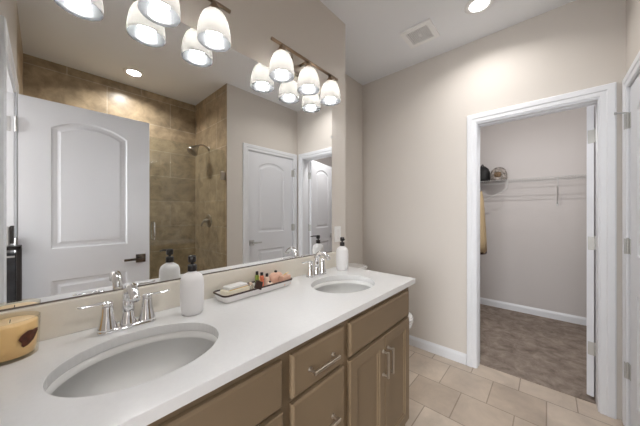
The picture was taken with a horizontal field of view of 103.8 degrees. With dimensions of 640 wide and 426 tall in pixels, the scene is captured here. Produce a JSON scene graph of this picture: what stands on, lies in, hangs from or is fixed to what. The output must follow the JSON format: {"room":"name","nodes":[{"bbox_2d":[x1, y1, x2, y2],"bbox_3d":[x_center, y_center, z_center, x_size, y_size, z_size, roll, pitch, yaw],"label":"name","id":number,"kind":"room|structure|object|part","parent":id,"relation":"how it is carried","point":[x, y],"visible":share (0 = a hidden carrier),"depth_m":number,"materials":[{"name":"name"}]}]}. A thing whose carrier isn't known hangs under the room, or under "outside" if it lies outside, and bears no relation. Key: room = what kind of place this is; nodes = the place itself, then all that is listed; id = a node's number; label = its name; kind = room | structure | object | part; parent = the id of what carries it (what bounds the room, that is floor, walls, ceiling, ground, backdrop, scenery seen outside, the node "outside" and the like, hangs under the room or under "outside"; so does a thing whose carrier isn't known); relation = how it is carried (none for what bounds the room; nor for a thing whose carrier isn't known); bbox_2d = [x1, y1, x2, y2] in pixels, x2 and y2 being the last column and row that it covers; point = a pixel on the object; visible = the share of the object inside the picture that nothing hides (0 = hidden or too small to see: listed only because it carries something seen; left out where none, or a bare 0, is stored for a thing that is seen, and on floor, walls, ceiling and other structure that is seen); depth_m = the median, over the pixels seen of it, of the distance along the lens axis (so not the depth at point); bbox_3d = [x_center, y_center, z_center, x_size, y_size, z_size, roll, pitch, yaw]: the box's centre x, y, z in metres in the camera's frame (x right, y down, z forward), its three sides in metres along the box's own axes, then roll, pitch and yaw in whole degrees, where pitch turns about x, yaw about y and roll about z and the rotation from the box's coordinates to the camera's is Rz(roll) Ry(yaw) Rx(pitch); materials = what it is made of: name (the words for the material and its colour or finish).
{"room":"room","nodes":[
{"label":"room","id":0,"kind":"room"},
{"bbox_2d":[179,0,344,251],"bbox_3d":[-0.633,-0.075,1.422,0.552,2.740,1.855,0,0,42],"label":"wall","id":1,"kind":"structure","parent":0,"point":[309,28],"depth_m":1.57,"materials":[{"name":"white paint"}]},
{"bbox_2d":[0,0,331,311],"bbox_3d":[-0.421,-0.262,1.238,0.008,1.081,1.508,0,0,42],"label":"mirror","id":2,"kind":"object","parent":1,"relation":"attached to","point":[131,148],"visible":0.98,"depth_m":0.94,"materials":[{"name":"clear glass"}]},
{"bbox_2d":[0,251,335,341],"bbox_3d":[-0.386,0.332,1.265,0.024,0.106,1.600,0,0,42],"label":"backsplash","id":3,"kind":"structure","parent":1,"relation":"attached to","point":[60,318],"depth_m":0.89,"materials":[{"name":"white stone"}]},
{"bbox_2d":[137,0,230,51],"bbox_3d":[-0.596,-0.849,0.932,0.160,0.237,0.545,0,0,42],"label":"vanity light","id":4,"kind":"object","parent":1,"relation":"attached to","point":[213,31],"visible":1,"depth_m":1.01,"materials":[{"name":"white glass"}]},
{"bbox_3d":[-0.588,-0.795,0.922,0.134,0.130,0.134,0,0,42],"label":"lamp shade","id":5,"kind":"part","parent":4,"relation":"part of","materials":[{"name":"white glass"}]},
{"bbox_3d":[-0.588,-0.789,0.922,0.062,0.101,0.062,0,0,42],"label":"bulb","id":6,"kind":"part","parent":4,"relation":"part of","materials":[{"name":"white glass"}]},
{"bbox_3d":[-0.452,-0.795,1.072,0.134,0.130,0.134,0,0,42],"label":"lamp shade","id":7,"kind":"part","parent":4,"relation":"part of","materials":[{"name":"white glass"}]},
{"bbox_3d":[-0.452,-0.789,1.072,0.062,0.101,0.062,0,0,42],"label":"bulb","id":8,"kind":"part","parent":4,"relation":"part of","materials":[{"name":"white glass"}]},
{"bbox_2d":[269,36,340,105],"bbox_3d":[-0.077,-0.849,1.504,0.160,0.237,0.545,0,0,42],"label":"vanity light","id":9,"kind":"object","parent":1,"relation":"attached to","point":[283,67],"visible":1,"depth_m":1.45,"materials":[{"name":"white glass"}]},
{"bbox_3d":[-0.205,-0.795,1.344,0.134,0.130,0.134,0,0,42],"label":"lamp shade","id":10,"kind":"part","parent":9,"relation":"part of","materials":[{"name":"white glass"}]},
{"bbox_3d":[-0.205,-0.789,1.344,0.062,0.101,0.062,0,0,42],"label":"bulb","id":11,"kind":"part","parent":9,"relation":"part of","materials":[{"name":"white glass"}]},
{"bbox_3d":[-0.069,-0.795,1.494,0.134,0.130,0.134,0,0,42],"label":"lamp shade","id":12,"kind":"part","parent":9,"relation":"part of","materials":[{"name":"white glass"}]},
{"bbox_3d":[-0.069,-0.789,1.494,0.062,0.101,0.062,0,0,42],"label":"bulb","id":13,"kind":"part","parent":9,"relation":"part of","materials":[{"name":"white glass"}]},
{"bbox_3d":[0.068,-0.795,1.644,0.134,0.130,0.134,0,0,42],"label":"lamp shade","id":14,"kind":"part","parent":9,"relation":"part of","materials":[{"name":"white glass"}]},
{"bbox_2d":[334,226,340,241],"bbox_3d":[0.131,0.155,1.846,0.008,0.114,0.070,0,0,42],"label":"outlet plate","id":15,"kind":"object","parent":1,"relation":"attached to","point":[337,229],"visible":1,"depth_m":1.84,"materials":[{"name":"white plastic"}]},
{"bbox_2d":[345,74,362,263],"bbox_3d":[0.192,-0.075,2.631,0.147,2.740,1.045,0,0,42],"label":"wall","id":16,"kind":"structure","parent":0,"point":[353,89],"depth_m":2.71,"materials":[{"name":"white paint"}]},
{"bbox_2d":[320,0,574,84],"bbox_3d":[0.623,-1.485,0.951,3.045,0.080,2.845,0,0,42],"label":"ceiling","id":17,"kind":"structure","parent":0,"point":[375,49],"depth_m":1.92,"materials":[{"name":"white paint"}]},
{"bbox_2d":[400,18,439,48],"bbox_3d":[0.806,-1.438,2.023,0.236,0.014,0.236,0,0,42],"label":"ceiling vent","id":18,"kind":"object","parent":17,"relation":"in","point":[425,31],"visible":1,"depth_m":2.01,"materials":[{"name":"white plastic"}]},
{"bbox_2d":[407,25,432,43],"bbox_3d":[0.806,-1.435,2.023,0.164,0.007,0.164,0,0,42],"label":"grille","id":19,"kind":"object","parent":18,"relation":"attached to","point":[423,33],"depth_m":2.02,"materials":[{"name":"white"}]},
{"bbox_2d":[464,0,493,14],"bbox_3d":[1.104,-1.442,1.740,0.178,0.006,0.178,0,0,42],"label":"recessed light","id":20,"kind":"object","parent":17,"relation":"in","point":[473,7],"visible":1,"depth_m":1.75,"materials":[{"name":"white"}]},
{"bbox_2d":[363,0,625,419],"bbox_3d":[1.230,-0.075,2.243,1.912,2.740,0.115,0,0,42],"label":"wall","id":21,"kind":"structure","parent":0,"point":[415,116],"depth_m":2.25,"materials":[{"name":"white paint"}]},
{"bbox_2d":[409,335,466,364],"bbox_3d":[0.864,1.250,2.488,1.041,0.090,0.014,0,0,42],"label":"baseboard","id":22,"kind":"structure","parent":21,"relation":"attached to","point":[448,353],"depth_m":2.28,"materials":[{"name":"white wood"}]},
{"bbox_2d":[467,82,616,418],"bbox_3d":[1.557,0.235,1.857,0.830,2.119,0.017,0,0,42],"label":"trim","id":23,"kind":"structure","parent":21,"relation":"attached to","point":[607,93],"depth_m":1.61,"materials":[{"name":"white wood"}]},
{"bbox_2d":[587,105,595,396],"bbox_3d":[2.149,0.255,1.951,0.704,2.030,0.093,0,0,-35],"label":"door","id":24,"kind":"structure","parent":21,"relation":"in","point":[591,110],"depth_m":1.74,"materials":[{"name":"white wood"}]},
{"bbox_2d":[405,304,623,425],"bbox_3d":[1.213,1.317,1.600,3.045,0.056,4.600,0,0,42],"label":"floor","id":25,"kind":"structure","parent":0,"point":[443,391],"depth_m":1.94,"materials":[{"name":"tile"}]},
{"bbox_2d":[147,287,408,425],"bbox_3d":[-0.184,0.856,1.060,0.592,0.879,1.558,0,0,42],"label":"vanity cabinet","id":26,"kind":"object","parent":25,"relation":"on","point":[355,372],"visible":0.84,"depth_m":0.92,"materials":[{"name":"brown wood"}]},
{"bbox_2d":[0,251,414,425],"bbox_3d":[-0.184,0.347,1.081,0.570,0.136,1.600,0,0,42],"label":"countertop","id":27,"kind":"structure","parent":26,"relation":"on","point":[250,332],"depth_m":0.77,"materials":[{"name":"white stone"}]},
{"bbox_2d":[0,314,39,365],"bbox_3d":[-0.829,0.334,0.670,0.110,0.103,0.110,0,0,42],"label":"candle","id":28,"kind":"object","parent":27,"relation":"on","point":[18,334],"visible":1,"depth_m":0.66,"materials":[{"name":"yellow wax"}]},
{"bbox_2d":[77,282,169,335],"bbox_3d":[-0.620,0.307,0.824,0.139,0.157,0.251,0,0,42],"label":"faucet","id":29,"kind":"object","parent":27,"relation":"on","point":[107,325],"visible":1,"depth_m":0.83,"materials":[{"name":"silver metal"}]},
{"bbox_3d":[-0.706,0.293,0.791,0.032,0.016,0.088,0,0,42],"label":"lever handle","id":30,"kind":"part","parent":29,"relation":"part of","materials":[{"name":"silver metal"}]},
{"bbox_3d":[-0.688,0.338,0.812,0.053,0.075,0.053,0,0,42],"label":"handle","id":31,"kind":"part","parent":29,"relation":"part of","materials":[{"name":"silver metal"}]},
{"bbox_3d":[-0.651,0.379,0.852,0.054,0.013,0.160,0,0,42],"label":"plate","id":32,"kind":"part","parent":29,"relation":"part of","materials":[{"name":"silver metal"}]},
{"bbox_3d":[-0.651,0.347,0.852,0.048,0.056,0.048,0,0,42],"label":"spout","id":33,"kind":"part","parent":29,"relation":"part of","materials":[{"name":"silver metal"}]},
{"bbox_3d":[-0.617,0.279,0.821,0.130,0.102,0.035,0,0,42],"label":"spout","id":34,"kind":"part","parent":29,"relation":"part of","materials":[{"name":"silver metal"}]},
{"bbox_3d":[-0.615,0.338,0.892,0.053,0.075,0.053,0,0,42],"label":"handle","id":35,"kind":"part","parent":29,"relation":"part of","materials":[{"name":"silver metal"}]},
{"bbox_3d":[-0.597,0.293,0.912,0.032,0.016,0.088,0,0,42],"label":"lever handle","id":36,"kind":"part","parent":29,"relation":"part of","materials":[{"name":"silver metal"}]},
{"bbox_2d":[45,331,216,397],"bbox_3d":[-0.487,0.493,0.704,0.344,0.154,0.420,0,0,42],"label":"sink","id":37,"kind":"object","parent":27,"relation":"in","point":[143,360],"visible":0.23,"depth_m":0.77,"materials":[{"name":"white ceramic"}]},
{"bbox_2d":[180,255,203,315],"bbox_3d":[-0.491,0.274,0.967,0.087,0.222,0.083,0,0,27],"label":"soap dispenser","id":38,"kind":"object","parent":27,"relation":"on","point":[191,282],"visible":1,"depth_m":0.94,"materials":[{"name":"white ceramic"}]},
{"bbox_2d":[213,278,291,302],"bbox_3d":[-0.311,0.366,1.227,0.117,0.038,0.399,0,0,41],"label":"tray","id":39,"kind":"object","parent":27,"relation":"on","point":[253,291],"visible":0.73,"depth_m":1.14,"materials":[{"name":"white ceramic"}]},
{"bbox_2d":[220,286,249,295],"bbox_3d":[-0.388,0.359,1.149,0.060,0.034,0.116,0,0,39],"label":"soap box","id":40,"kind":"object","parent":39,"relation":"in","point":[223,292],"visible":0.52,"depth_m":1.12,"materials":[{"name":"beige"}]},
{"bbox_2d":[223,282,247,290],"bbox_3d":[-0.388,0.335,1.152,0.051,0.014,0.101,0,0,35],"label":"soap bar","id":41,"kind":"object","parent":40,"relation":"on","point":[230,287],"visible":1,"depth_m":1.14,"materials":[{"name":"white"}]},
{"bbox_2d":[255,271,258,281],"bbox_3d":[-0.318,0.336,1.268,0.020,0.082,0.020,0,0,42],"label":"perfume bottle","id":42,"kind":"object","parent":39,"relation":"in","point":[256,275],"visible":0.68,"depth_m":1.26,"materials":[{"name":"green glass"}]},
{"bbox_2d":[254,277,262,289],"bbox_3d":[-0.286,0.329,1.168,0.027,0.058,0.047,0,0,14],"label":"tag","id":43,"kind":"object","parent":39,"relation":"on","point":[258,284],"visible":1,"depth_m":1.16,"materials":[{"name":"brown"}]},
{"bbox_2d":[259,272,263,285],"bbox_3d":[-0.293,0.338,1.263,0.022,0.078,0.022,0,0,42],"label":"perfume bottle","id":44,"kind":"object","parent":39,"relation":"in","point":[261,279],"visible":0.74,"depth_m":1.26,"materials":[{"name":"orange glass"}]},
{"bbox_2d":[264,273,269,285],"bbox_3d":[-0.273,0.344,1.291,0.028,0.066,0.028,0,0,42],"label":"perfume bottle","id":45,"kind":"object","parent":39,"relation":"in","point":[266,278],"visible":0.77,"depth_m":1.28,"materials":[{"name":"pink glass"}]},
{"bbox_2d":[269,270,282,282],"bbox_3d":[-0.237,0.341,1.343,0.058,0.071,0.088,0,0,42],"label":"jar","id":46,"kind":"object","parent":39,"relation":"on","point":[274,277],"visible":0.73,"depth_m":1.32,"materials":[{"name":"pink plastic"}]},
{"bbox_2d":[279,272,290,285],"bbox_3d":[-0.183,0.347,1.332,0.038,0.058,0.066,0,0,34],"label":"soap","id":47,"kind":"object","parent":39,"relation":"on","point":[285,276],"visible":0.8,"depth_m":1.31,"materials":[{"name":"pink"}]},
{"bbox_2d":[302,251,330,277],"bbox_3d":[0.010,0.307,1.517,0.139,0.157,0.251,0,0,42],"label":"faucet","id":48,"kind":"object","parent":27,"relation":"on","point":[318,270],"visible":1,"depth_m":1.52,"materials":[{"name":"silver metal"}]},
{"bbox_3d":[-0.058,0.338,1.506,0.053,0.075,0.053,0,0,42],"label":"handle","id":49,"kind":"part","parent":48,"relation":"part of","materials":[{"name":"silver metal"}]},
{"bbox_3d":[-0.022,0.379,1.546,0.054,0.013,0.160,0,0,42],"label":"plate","id":50,"kind":"part","parent":48,"relation":"part of","materials":[{"name":"silver metal"}]},
{"bbox_3d":[-0.022,0.347,1.546,0.048,0.056,0.048,0,0,42],"label":"spout","id":51,"kind":"part","parent":48,"relation":"part of","materials":[{"name":"silver metal"}]},
{"bbox_3d":[0.013,0.279,1.514,0.130,0.102,0.035,0,0,42],"label":"spout","id":52,"kind":"part","parent":48,"relation":"part of","materials":[{"name":"silver metal"}]},
{"bbox_3d":[0.015,0.338,1.586,0.053,0.075,0.053,0,0,42],"label":"handle","id":53,"kind":"part","parent":48,"relation":"part of","materials":[{"name":"silver metal"}]},
{"bbox_2d":[336,237,347,270],"bbox_3d":[0.150,0.274,1.700,0.083,0.222,0.086,0,0,33],"label":"soap dispenser","id":54,"kind":"object","parent":27,"relation":"on","point":[342,251],"visible":1,"depth_m":1.67,"materials":[{"name":"white ceramic"}]},
{"bbox_2d":[313,280,372,292],"bbox_3d":[0.129,0.493,1.382,0.344,0.154,0.420,0,0,42],"label":"sink","id":55,"kind":"object","parent":27,"relation":"in","point":[335,286],"visible":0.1,"depth_m":1.51,"materials":[{"name":"white ceramic"}]},
{"bbox_3d":[-0.213,0.887,0.651,0.018,0.579,0.288,0,0,42],"label":"door","id":56,"kind":"part","parent":26,"relation":"part of","materials":[{"name":"brown wood"}]},
{"bbox_3d":[0.000,0.742,0.886,0.018,0.283,0.271,0,0,42],"label":"drawer","id":57,"kind":"part","parent":26,"relation":"part of","materials":[{"name":"brown wood"}]},
{"bbox_3d":[0.000,0.514,0.886,0.018,0.138,0.271,0,0,42],"label":"drawer","id":58,"kind":"part","parent":26,"relation":"part of","materials":[{"name":"brown wood"}]},
{"bbox_3d":[0.019,0.520,0.869,0.034,0.018,0.137,0,0,42],"label":"handle","id":59,"kind":"part","parent":26,"relation":"part of","materials":[{"name":"silver metal"}]},
{"bbox_3d":[0.019,0.747,0.869,0.034,0.018,0.137,0,0,42],"label":"handle","id":60,"kind":"part","parent":26,"relation":"part of","materials":[{"name":"silver metal"}]},
{"bbox_3d":[0.213,0.887,1.122,0.018,0.579,0.290,0,0,42],"label":"door","id":61,"kind":"part","parent":26,"relation":"part of","materials":[{"name":"brown wood"}]},
{"bbox_3d":[0.315,0.720,1.195,0.034,0.127,0.018,0,0,42],"label":"handle","id":62,"kind":"part","parent":26,"relation":"part of","materials":[{"name":"silver metal"}]},
{"bbox_3d":[0.348,0.720,1.232,0.034,0.127,0.018,0,0,42],"label":"handle","id":63,"kind":"part","parent":26,"relation":"part of","materials":[{"name":"silver metal"}]},
{"bbox_3d":[0.409,0.887,1.337,0.018,0.579,0.285,0,0,42],"label":"door","id":64,"kind":"part","parent":26,"relation":"part of","materials":[{"name":"brown wood"}]},
{"bbox_2d":[348,263,412,328],"bbox_3d":[0.467,0.912,2.268,0.744,0.766,0.444,0,0,42],"label":"toilet","id":65,"kind":"object","parent":25,"relation":"on","point":[355,265],"visible":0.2,"depth_m":2.46,"materials":[{"name":"white ceramic"}]},
{"bbox_3d":[0.270,0.544,2.447,0.212,0.030,0.444,0,0,42],"label":"tank lid","id":66,"kind":"part","parent":65,"relation":"part of","materials":[{"name":"white ceramic"}]},
{"bbox_3d":[0.555,0.857,2.188,0.506,0.029,0.380,0,0,42],"label":"lid","id":67,"kind":"part","parent":65,"relation":"part of","materials":[{"name":"white ceramic"}]},
{"bbox_2d":[480,107,586,317],"bbox_3d":[2.957,-0.075,3.042,1.910,2.740,0.120,0,0,42],"label":"wall","id":68,"kind":"structure","parent":0,"point":[536,256],"depth_m":3.16,"materials":[{"name":"grey paint"}]},
{"bbox_2d":[480,297,586,325],"bbox_3d":[2.882,1.244,3.019,1.750,0.090,0.014,0,0,42],"label":"baseboard","id":69,"kind":"structure","parent":68,"relation":"attached to","point":[500,304],"depth_m":3.15,"materials":[{"name":"white wood"}]},
{"bbox_2d":[480,174,586,205],"bbox_3d":[2.782,-0.232,2.915,1.739,0.376,0.303,0,0,42],"label":"wire shelf","id":70,"kind":"object","parent":68,"relation":"attached to","point":[561,177],"visible":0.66,"depth_m":3.04,"materials":[{"name":"grey metal"}]},
{"bbox_2d":[480,164,489,182],"bbox_3d":[2.196,-0.539,3.409,0.184,0.236,0.220,0,0,42],"label":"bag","id":71,"kind":"object","parent":70,"relation":"on","point":[484,171],"visible":0.59,"depth_m":3.31,"materials":[{"name":"black fabric"}]},
{"bbox_2d":[490,167,506,181],"bbox_3d":[2.329,-0.510,3.272,0.186,0.178,0.186,0,0,-3],"label":"knit hat","id":72,"kind":"object","parent":70,"relation":"on","point":[498,173],"visible":0.96,"depth_m":3.20,"materials":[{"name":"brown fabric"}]},
{"bbox_2d":[626,0,639,73],"bbox_3d":[1.625,-0.075,1.170,0.115,2.740,1.173,0,0,42],"label":"wall","id":73,"kind":"structure","parent":0,"point":[632,6],"depth_m":1.44,"materials":[{"name":"white paint"}]},
{"bbox_2d":[614,74,639,425],"bbox_3d":[1.605,0.270,1.250,0.099,2.030,0.722,0,0,42],"label":"door","id":74,"kind":"structure","parent":73,"relation":"in","point":[632,119],"depth_m":1.42,"materials":[{"name":"white wood"}]},
{"bbox_2d":[622,50,639,425],"bbox_3d":[1.599,0.235,1.240,0.017,2.119,0.850,0,0,42],"label":"trim","id":75,"kind":"structure","parent":73,"relation":"attached to","point":[634,68],"depth_m":1.51,"materials":[{"name":"white wood"}]},
{"bbox_2d":[629,71,639,425],"bbox_3d":[1.646,0.270,1.197,0.109,2.050,0.730,0,0,42],"label":"trim","id":76,"kind":"structure","parent":73,"relation":"attached to","point":[639,71],"depth_m":1.50,"materials":[{"name":"white wood"}]},
{"bbox_3d":[1.986,-0.305,3.221,0.152,0.060,0.030,0,0,42],"label":"coat hook","id":77,"kind":"object","parent":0,"visible":0},
{"bbox_2d":[480,191,486,254],"bbox_3d":[2.038,0.115,3.174,0.117,0.788,0.263,0,0,42],"label":"garment","id":78,"kind":"object","parent":77,"relation":"hanging from","point":[483,240],"visible":0.73,"depth_m":3.10,"materials":[{"name":"beige fabric"}]}
]}

